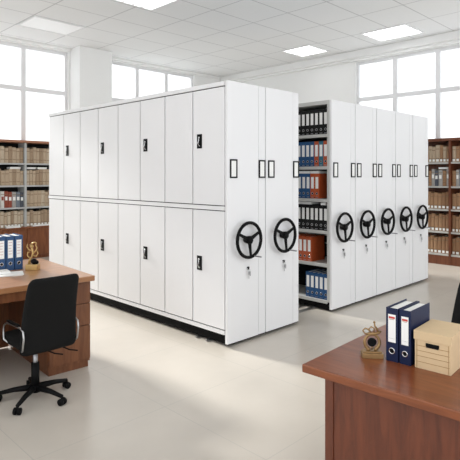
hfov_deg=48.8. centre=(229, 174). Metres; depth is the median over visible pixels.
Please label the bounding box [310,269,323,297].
ring binder
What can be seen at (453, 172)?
book
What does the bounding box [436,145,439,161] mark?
book
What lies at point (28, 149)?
book
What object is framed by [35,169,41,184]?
book
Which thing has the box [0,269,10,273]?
paper pad
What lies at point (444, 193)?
book
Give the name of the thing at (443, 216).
book
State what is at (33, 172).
book
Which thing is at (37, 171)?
book
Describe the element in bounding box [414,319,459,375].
storage box
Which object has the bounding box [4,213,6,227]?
book
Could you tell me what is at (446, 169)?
book
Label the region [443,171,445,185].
book
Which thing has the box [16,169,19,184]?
book
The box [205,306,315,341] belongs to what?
rail
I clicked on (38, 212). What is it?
book
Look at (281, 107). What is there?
shelving unit
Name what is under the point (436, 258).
bookcase
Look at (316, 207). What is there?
ring binder
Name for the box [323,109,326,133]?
ring binder
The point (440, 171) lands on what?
book
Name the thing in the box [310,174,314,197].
ring binder
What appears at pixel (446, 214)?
book
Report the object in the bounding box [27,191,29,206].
book
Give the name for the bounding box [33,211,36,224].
book
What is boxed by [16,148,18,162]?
book
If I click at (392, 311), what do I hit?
ring binder
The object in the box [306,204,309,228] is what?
ring binder
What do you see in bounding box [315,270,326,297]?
ring binder
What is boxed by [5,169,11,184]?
book
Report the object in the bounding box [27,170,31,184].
book
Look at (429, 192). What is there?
book
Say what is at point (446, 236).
book
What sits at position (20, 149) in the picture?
book
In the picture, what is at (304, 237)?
ring binder
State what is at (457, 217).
book
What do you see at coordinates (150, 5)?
recessed light
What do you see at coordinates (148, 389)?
floor
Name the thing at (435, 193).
book
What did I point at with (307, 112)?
ring binder
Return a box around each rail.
[195,304,305,337]
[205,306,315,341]
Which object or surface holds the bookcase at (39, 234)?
on the floor
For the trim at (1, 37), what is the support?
attached to the wall at (198, 80)
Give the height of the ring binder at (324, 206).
0.292 m
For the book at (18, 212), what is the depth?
9.35 m
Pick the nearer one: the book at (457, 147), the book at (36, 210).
the book at (457, 147)
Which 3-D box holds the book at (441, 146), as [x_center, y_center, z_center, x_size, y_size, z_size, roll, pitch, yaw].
[3.776,-0.375,8.965,0.056,0.300,0.202,0,0,45]
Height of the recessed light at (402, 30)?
0.020 m
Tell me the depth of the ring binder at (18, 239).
4.35 m
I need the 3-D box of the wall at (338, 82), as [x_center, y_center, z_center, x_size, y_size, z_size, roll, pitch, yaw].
[4.030,-0.515,9.475,0.200,4.150,12.100,0,0,-45]
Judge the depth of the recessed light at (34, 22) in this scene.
8.76 m
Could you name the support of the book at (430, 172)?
on the bookcase at (436, 258)
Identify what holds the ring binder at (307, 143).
on the shelving unit at (339, 237)
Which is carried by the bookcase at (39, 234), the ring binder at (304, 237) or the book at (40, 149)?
the book at (40, 149)
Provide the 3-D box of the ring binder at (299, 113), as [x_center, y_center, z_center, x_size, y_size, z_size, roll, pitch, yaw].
[0.924,-0.616,6.186,0.062,0.292,0.274,0,0,45]
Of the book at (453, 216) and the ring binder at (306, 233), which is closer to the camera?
the ring binder at (306, 233)
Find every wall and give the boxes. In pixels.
[0,39,219,109]
[240,43,459,103]
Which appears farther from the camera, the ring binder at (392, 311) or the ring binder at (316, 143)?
the ring binder at (316, 143)
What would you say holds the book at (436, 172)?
on the bookcase at (436, 258)
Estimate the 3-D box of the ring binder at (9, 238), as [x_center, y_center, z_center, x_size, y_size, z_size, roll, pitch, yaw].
[-1.944,0.665,4.394,0.066,0.290,0.244,0,0,-42]
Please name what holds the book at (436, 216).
on the bookcase at (436, 258)
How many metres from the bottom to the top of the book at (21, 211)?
0.300 m
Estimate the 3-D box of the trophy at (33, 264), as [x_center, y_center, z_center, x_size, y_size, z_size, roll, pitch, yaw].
[-1.688,0.690,4.332,0.110,0.240,0.072,0,0,1]
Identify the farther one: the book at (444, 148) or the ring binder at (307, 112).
the book at (444, 148)
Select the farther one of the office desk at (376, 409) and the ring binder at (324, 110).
the ring binder at (324, 110)
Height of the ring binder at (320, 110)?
0.292 m
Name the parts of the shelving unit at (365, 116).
trim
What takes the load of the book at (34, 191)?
on the bookcase at (39, 234)
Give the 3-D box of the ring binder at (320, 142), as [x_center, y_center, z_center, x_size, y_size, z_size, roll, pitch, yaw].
[1.147,-0.246,5.964,0.062,0.292,0.274,0,0,45]
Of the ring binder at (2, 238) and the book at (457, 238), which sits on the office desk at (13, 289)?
the ring binder at (2, 238)
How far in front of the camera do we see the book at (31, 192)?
9.52 m
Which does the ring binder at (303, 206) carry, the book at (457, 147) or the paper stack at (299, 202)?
the paper stack at (299, 202)
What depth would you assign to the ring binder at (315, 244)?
6.03 m
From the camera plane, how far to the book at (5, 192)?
9.19 m
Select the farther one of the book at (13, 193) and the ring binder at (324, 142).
the book at (13, 193)
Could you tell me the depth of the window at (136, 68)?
11.77 m
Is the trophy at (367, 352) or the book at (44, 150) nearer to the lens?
the trophy at (367, 352)
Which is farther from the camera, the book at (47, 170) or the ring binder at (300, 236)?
the book at (47, 170)
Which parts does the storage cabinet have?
door, door, door, door, door, door, door, door, door, door, handle plate, handle plate, door, door, door, door, handle plate, handle plate, door, door, panel, trim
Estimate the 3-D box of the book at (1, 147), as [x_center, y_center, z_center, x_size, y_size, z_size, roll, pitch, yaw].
[-4.174,-0.370,9.211,0.072,0.300,0.201,0,0,-45]
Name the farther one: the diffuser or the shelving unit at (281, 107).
the diffuser
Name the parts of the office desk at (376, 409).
panel, modesty panel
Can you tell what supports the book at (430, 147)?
on the bookcase at (436, 258)
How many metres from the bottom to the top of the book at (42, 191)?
0.300 m
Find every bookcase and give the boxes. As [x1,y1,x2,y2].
[0,139,48,258]
[428,137,459,266]
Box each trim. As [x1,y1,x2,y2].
[0,35,219,78]
[220,30,459,81]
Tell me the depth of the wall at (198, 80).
11.28 m
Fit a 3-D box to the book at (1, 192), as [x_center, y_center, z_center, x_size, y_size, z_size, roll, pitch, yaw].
[-4.171,0.445,9.214,0.064,0.300,0.202,0,0,-45]
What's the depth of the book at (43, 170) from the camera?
9.69 m
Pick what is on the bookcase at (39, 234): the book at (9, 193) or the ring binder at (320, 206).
the book at (9, 193)
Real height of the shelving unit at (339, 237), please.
2.393 m
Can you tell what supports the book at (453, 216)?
on the bookcase at (436, 258)
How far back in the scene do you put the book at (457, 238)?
8.70 m
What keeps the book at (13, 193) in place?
on the bookcase at (39, 234)
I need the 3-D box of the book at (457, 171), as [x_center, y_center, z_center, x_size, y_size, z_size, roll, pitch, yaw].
[3.972,0.052,8.769,0.056,0.285,0.202,0,0,45]
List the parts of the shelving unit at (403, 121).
panel, trim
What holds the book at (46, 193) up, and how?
on the bookcase at (39, 234)
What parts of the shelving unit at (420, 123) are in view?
panel, trim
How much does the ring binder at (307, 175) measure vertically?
0.292 m
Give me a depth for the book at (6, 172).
9.20 m
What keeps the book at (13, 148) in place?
on the bookcase at (39, 234)
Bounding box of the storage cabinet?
[49,80,265,344]
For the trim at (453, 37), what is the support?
attached to the wall at (338, 82)
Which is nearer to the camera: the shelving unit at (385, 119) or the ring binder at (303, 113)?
the ring binder at (303, 113)
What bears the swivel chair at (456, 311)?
on the floor
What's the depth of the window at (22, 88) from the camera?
9.81 m
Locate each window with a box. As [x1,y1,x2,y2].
[0,41,66,139]
[112,61,192,101]
[357,45,459,138]
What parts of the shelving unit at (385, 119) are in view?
trim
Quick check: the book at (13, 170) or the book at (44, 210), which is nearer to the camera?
the book at (13, 170)
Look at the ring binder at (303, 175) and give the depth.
6.04 m
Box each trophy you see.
[25,242,39,270]
[361,321,383,358]
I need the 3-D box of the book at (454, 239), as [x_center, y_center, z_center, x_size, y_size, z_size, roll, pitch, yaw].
[3.926,1.240,8.815,0.056,0.270,0.202,0,0,45]
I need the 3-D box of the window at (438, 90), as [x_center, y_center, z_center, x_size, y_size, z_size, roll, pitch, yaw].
[4.214,-0.920,9.235,0.120,2.920,4.300,0,0,-45]
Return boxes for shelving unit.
[265,87,298,332]
[298,99,355,310]
[355,104,376,302]
[376,108,397,295]
[395,111,415,288]
[413,115,430,282]
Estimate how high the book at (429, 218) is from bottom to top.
0.285 m
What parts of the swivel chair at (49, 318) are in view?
seat, armrest, leg, leg, backrest, leg, leg, armrest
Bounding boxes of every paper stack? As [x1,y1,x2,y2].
[0,271,23,276]
[5,225,19,227]
[298,201,320,203]
[299,171,310,173]
[311,171,326,173]
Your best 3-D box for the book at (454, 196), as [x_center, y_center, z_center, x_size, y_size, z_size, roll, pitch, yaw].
[3.932,0.460,8.809,0.072,0.270,0.202,0,0,45]
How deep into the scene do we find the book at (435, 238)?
8.96 m
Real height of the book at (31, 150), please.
0.270 m
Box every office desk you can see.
[0,258,94,376]
[302,324,459,459]
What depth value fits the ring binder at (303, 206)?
6.04 m
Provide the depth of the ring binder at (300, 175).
6.08 m
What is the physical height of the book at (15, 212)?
0.300 m
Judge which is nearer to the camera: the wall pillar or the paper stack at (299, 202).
the paper stack at (299, 202)
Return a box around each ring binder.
[0,235,5,269]
[1,234,13,269]
[9,233,22,269]
[298,111,300,135]
[298,142,300,166]
[298,174,301,197]
[298,204,300,227]
[298,233,307,259]
[299,234,311,259]
[301,111,305,135]
[301,142,305,166]
[301,204,305,228]
[302,174,305,197]
[303,234,315,260]
[306,110,309,134]
[306,142,309,166]
[306,174,309,197]
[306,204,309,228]
[306,268,320,296]
[307,235,323,261]
[310,110,313,134]
[310,142,313,165]
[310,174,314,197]
[310,204,317,229]
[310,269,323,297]
[314,109,318,134]
[314,141,318,165]
[314,204,320,229]
[315,174,326,198]
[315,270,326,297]
[319,109,322,133]
[319,141,322,165]
[319,205,322,229]
[319,272,326,298]
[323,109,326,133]
[323,141,326,165]
[323,205,326,230]
[324,273,326,299]
[386,299,416,362]
[399,301,429,365]
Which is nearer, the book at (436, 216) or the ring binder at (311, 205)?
the ring binder at (311, 205)
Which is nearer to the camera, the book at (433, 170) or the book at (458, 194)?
the book at (458, 194)
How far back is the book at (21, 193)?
9.39 m
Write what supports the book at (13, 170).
on the bookcase at (39, 234)
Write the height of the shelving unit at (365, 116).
2.393 m
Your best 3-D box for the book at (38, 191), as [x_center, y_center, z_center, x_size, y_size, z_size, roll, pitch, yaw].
[-3.689,0.445,9.696,0.072,0.300,0.201,0,0,-45]
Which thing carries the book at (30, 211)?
on the bookcase at (39, 234)
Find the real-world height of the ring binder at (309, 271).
0.292 m
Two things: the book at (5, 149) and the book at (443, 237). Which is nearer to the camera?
the book at (443, 237)
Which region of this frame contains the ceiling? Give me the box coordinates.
[0,0,459,76]
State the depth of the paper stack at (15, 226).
9.19 m
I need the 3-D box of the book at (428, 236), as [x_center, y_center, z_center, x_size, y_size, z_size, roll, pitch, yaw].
[3.615,1.240,9.126,0.056,0.270,0.202,0,0,45]
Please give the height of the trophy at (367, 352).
0.160 m
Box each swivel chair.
[0,273,78,414]
[451,283,459,323]
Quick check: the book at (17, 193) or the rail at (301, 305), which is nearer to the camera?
the rail at (301, 305)
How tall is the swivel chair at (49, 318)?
0.881 m
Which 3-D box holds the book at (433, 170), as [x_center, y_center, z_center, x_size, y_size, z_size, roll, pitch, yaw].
[3.672,0.045,9.069,0.056,0.300,0.202,0,0,45]
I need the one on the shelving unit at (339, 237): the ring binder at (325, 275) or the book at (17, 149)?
the ring binder at (325, 275)
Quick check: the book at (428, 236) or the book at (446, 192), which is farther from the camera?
the book at (428, 236)
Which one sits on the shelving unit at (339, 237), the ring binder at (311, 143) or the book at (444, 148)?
the ring binder at (311, 143)
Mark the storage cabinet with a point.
(159, 198)
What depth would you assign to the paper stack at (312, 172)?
5.94 m
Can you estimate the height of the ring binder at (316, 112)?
0.292 m
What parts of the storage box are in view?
lid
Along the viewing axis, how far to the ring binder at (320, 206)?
5.87 m
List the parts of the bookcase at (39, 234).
shelf, shelf, shelf, cupboard door, panel, shelf, shelf, shelf, cupboard door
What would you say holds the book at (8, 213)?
on the bookcase at (39, 234)
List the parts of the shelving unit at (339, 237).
shelf, shelf, shelf, shelf, panel, shelf, shelf, panel, panel, trim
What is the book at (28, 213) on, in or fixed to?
on the bookcase at (39, 234)
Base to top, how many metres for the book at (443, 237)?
0.300 m
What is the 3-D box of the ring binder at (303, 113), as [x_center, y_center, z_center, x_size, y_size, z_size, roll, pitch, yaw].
[0.969,-0.616,6.142,0.062,0.292,0.274,0,0,45]
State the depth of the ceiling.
8.90 m
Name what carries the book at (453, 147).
on the bookcase at (436, 258)
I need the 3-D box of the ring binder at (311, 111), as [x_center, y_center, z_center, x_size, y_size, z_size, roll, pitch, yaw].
[1.058,-0.616,6.053,0.062,0.292,0.274,0,0,45]
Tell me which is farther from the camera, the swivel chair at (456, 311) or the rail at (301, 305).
the rail at (301, 305)
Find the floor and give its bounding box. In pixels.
[0,256,459,459]
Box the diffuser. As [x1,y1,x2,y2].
[365,25,419,39]
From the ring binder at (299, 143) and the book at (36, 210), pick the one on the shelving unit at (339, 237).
the ring binder at (299, 143)
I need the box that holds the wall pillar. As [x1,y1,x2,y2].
[70,46,111,109]
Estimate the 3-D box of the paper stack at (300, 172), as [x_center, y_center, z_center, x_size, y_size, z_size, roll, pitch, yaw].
[0.950,-0.032,6.115,0.201,0.030,0.178,0,0,-45]
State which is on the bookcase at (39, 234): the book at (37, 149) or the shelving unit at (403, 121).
the book at (37, 149)
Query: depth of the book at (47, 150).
9.74 m
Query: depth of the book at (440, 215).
8.90 m
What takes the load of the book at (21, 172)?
on the bookcase at (39, 234)
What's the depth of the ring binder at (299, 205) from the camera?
6.09 m
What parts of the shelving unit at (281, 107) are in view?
trim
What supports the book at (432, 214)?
on the bookcase at (436, 258)
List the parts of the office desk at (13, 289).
modesty panel, pencil drawer, drawer, drawer, drawer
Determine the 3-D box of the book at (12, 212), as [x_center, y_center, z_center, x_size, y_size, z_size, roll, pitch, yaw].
[-4.047,0.810,9.337,0.056,0.300,0.202,0,0,-45]
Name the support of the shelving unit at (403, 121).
on the floor
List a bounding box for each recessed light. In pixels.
[17,15,85,35]
[115,0,177,10]
[282,45,328,56]
[361,23,423,41]
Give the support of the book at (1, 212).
on the bookcase at (39, 234)
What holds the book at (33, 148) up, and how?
on the bookcase at (39, 234)
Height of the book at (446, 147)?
0.270 m
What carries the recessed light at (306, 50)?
in the ceiling
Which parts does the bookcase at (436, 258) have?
shelf, shelf, shelf, shelf, shelf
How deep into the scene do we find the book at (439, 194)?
8.91 m
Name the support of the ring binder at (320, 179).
on the shelving unit at (339, 237)
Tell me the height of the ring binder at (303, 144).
0.292 m
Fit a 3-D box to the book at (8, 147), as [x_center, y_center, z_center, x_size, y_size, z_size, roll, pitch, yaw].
[-4.073,-0.370,9.312,0.064,0.300,0.201,0,0,-45]
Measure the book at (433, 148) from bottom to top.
0.270 m
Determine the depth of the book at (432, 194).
9.00 m
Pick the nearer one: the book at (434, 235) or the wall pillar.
the book at (434, 235)
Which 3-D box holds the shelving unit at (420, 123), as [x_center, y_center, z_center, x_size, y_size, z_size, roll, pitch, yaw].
[1.573,0.342,8.550,0.502,2.393,3.697,0,0,-45]
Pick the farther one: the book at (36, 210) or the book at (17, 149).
the book at (36, 210)
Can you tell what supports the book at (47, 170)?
on the bookcase at (39, 234)
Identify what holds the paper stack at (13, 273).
on the office desk at (13, 289)
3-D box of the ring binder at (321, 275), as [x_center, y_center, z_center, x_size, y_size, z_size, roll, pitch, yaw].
[1.150,1.289,5.961,0.062,0.292,0.274,0,0,45]
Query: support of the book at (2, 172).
on the bookcase at (39, 234)
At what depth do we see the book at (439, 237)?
8.91 m
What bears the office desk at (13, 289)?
on the floor
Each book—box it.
[0,146,3,162]
[0,191,3,207]
[0,211,3,227]
[1,171,4,185]
[4,146,11,162]
[4,148,7,162]
[4,191,7,207]
[4,211,10,225]
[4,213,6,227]
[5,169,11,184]
[5,171,8,184]
[7,210,13,225]
[8,192,11,207]
[12,147,15,162]
[12,169,15,184]
[12,192,15,207]
[13,210,16,225]
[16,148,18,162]
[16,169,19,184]
[16,192,19,206]
[16,210,22,226]
[17,211,19,224]
[19,148,22,162]
[20,171,22,184]
[20,192,22,206]
[27,148,29,162]
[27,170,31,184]
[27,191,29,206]
[27,210,32,225]
[27,212,29,225]
[29,190,36,206]
[30,147,35,162]
[30,149,32,162]
[30,191,32,206]
[32,170,38,184]
[32,171,35,184]
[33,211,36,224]
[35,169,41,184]
[36,148,38,162]
[36,190,40,205]
[36,210,42,223]
[37,211,40,223]
[39,148,42,162]
[39,209,46,223]
[41,190,44,205]
[42,169,45,184]
[43,149,45,162]
[45,192,47,205]
[46,149,48,163]
[46,169,48,184]
[428,191,434,207]
[428,214,430,229]
[428,236,429,251]
[429,146,433,161]
[429,171,431,185]
[430,234,437,251]
[431,193,433,208]
[431,213,438,230]
[432,147,435,161]
[432,169,438,185]
[434,192,441,208]
[434,236,438,252]
[435,171,438,185]
[435,215,438,230]
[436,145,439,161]
[438,193,441,208]
[438,236,441,252]
[439,170,445,185]
[439,213,446,230]
[440,145,446,161]
[442,192,445,208]
[442,214,445,230]
[442,235,445,253]
[443,147,445,161]
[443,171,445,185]
[446,147,447,161]
[446,169,447,185]
[446,192,447,208]
[446,214,447,231]
[446,236,447,253]
[452,146,455,161]
[452,171,455,185]
[452,193,456,209]
[452,215,458,231]
[452,238,455,254]
[456,146,459,161]
[456,170,458,185]
[456,216,458,231]
[456,237,459,254]
[457,193,459,209]
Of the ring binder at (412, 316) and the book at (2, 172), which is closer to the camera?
the ring binder at (412, 316)

